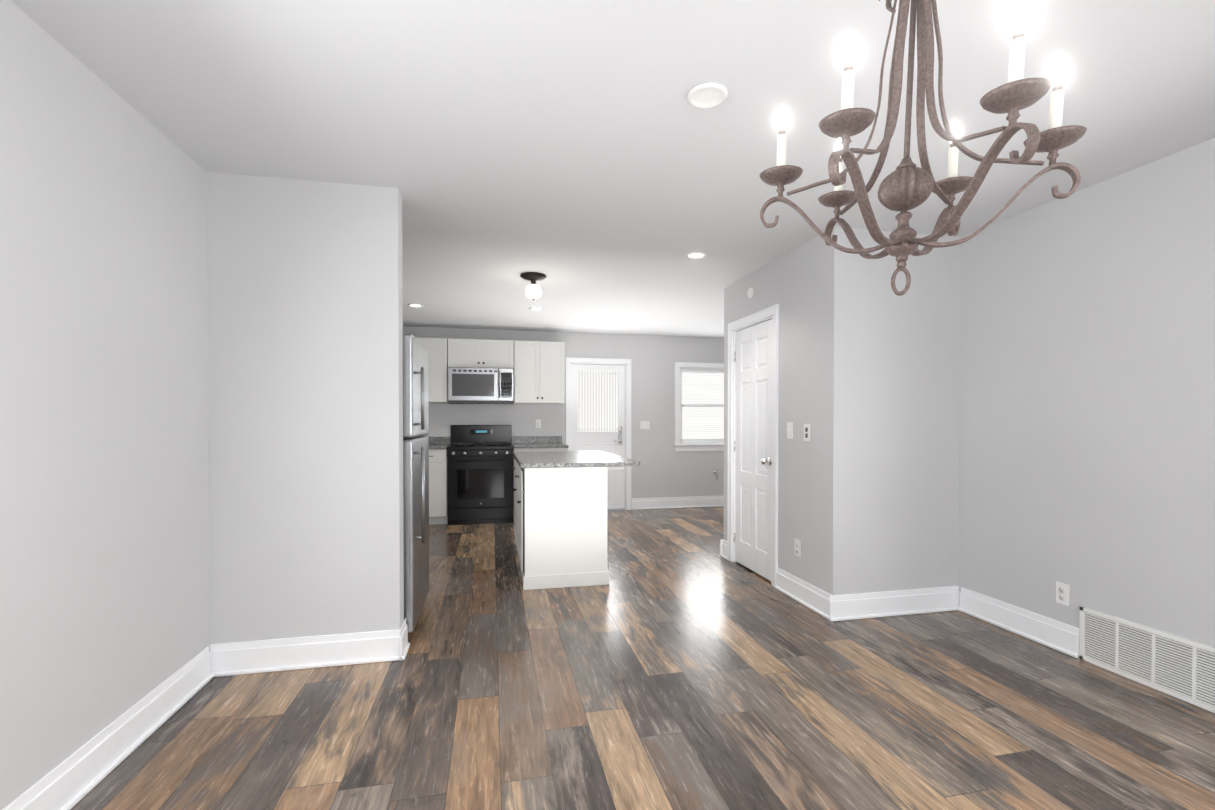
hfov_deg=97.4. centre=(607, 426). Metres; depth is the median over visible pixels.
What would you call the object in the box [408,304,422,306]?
recessed light
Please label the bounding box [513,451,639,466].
island countertop
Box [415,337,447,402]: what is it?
upper cabinet
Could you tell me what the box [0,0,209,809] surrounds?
wall
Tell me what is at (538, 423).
outlet
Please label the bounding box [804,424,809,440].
outlet
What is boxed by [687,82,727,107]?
smoke detector
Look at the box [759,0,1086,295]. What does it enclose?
chandelier
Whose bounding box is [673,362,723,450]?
window
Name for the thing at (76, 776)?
baseboard
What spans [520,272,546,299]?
kitchen ceiling light
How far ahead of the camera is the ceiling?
2.08 m
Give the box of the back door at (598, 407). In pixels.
[572,364,624,508]
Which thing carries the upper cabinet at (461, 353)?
attached to the wall at (664, 469)
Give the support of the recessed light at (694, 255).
in the ceiling
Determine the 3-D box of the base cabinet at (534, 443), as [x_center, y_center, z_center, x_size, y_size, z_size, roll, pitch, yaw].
[-0.875,0.643,6.857,0.668,1.035,0.646,0,1,-12]
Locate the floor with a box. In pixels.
[70,506,1214,809]
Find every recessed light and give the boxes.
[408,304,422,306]
[529,307,543,310]
[685,252,706,258]
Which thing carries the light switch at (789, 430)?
attached to the wall at (790, 283)
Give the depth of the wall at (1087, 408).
2.70 m
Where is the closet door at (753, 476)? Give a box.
[734,319,771,580]
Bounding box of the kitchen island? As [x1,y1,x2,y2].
[512,455,624,589]
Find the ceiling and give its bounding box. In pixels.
[11,0,1214,337]
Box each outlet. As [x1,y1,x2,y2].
[536,419,540,427]
[794,539,800,556]
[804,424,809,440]
[1056,581,1069,605]
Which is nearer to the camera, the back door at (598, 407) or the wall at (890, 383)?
the wall at (890, 383)
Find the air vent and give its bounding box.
[1079,606,1214,712]
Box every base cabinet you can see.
[429,437,450,524]
[512,436,567,519]
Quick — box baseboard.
[2,496,1078,809]
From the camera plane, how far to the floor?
2.25 m
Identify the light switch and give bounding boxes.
[640,421,649,428]
[787,422,792,438]
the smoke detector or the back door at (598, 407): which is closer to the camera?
the smoke detector
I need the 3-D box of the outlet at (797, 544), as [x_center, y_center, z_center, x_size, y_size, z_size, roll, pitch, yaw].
[1.314,0.837,3.698,0.009,0.115,0.070,0,1,-12]
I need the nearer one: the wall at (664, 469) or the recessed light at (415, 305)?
the recessed light at (415, 305)
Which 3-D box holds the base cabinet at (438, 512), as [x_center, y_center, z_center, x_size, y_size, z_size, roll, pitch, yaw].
[-2.366,0.647,6.534,0.814,1.035,0.646,0,1,-12]
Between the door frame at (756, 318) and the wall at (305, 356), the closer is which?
the wall at (305, 356)
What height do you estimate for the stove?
1.185 m
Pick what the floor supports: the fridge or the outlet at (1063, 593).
the fridge
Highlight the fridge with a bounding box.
[403,334,428,632]
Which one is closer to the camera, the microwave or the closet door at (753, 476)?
the closet door at (753, 476)
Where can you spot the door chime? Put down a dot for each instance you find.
(750, 293)
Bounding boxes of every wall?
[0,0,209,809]
[206,171,403,643]
[403,327,723,509]
[724,235,821,588]
[820,226,960,594]
[958,138,1214,647]
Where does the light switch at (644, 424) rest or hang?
attached to the wall at (664, 469)
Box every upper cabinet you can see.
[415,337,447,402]
[447,338,514,368]
[514,340,564,403]
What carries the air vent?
in the wall at (1087, 408)
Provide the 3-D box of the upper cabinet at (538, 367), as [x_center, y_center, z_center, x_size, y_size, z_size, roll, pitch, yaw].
[-0.901,-0.706,6.995,0.645,0.790,0.335,0,1,-12]
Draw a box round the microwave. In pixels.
[448,367,513,403]
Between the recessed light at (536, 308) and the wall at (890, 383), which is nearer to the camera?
the wall at (890, 383)
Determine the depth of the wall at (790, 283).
3.72 m
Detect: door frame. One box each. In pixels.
[566,357,630,509]
[727,304,778,587]
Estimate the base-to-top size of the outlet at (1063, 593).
0.115 m
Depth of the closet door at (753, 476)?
4.33 m
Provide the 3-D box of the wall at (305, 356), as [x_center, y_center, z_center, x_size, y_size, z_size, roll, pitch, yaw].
[-1.521,-0.012,2.741,0.870,2.440,0.130,0,1,-12]
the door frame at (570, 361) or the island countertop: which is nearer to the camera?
the island countertop
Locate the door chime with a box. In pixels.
[747,287,753,297]
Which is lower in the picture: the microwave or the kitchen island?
the kitchen island
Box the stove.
[447,425,513,524]

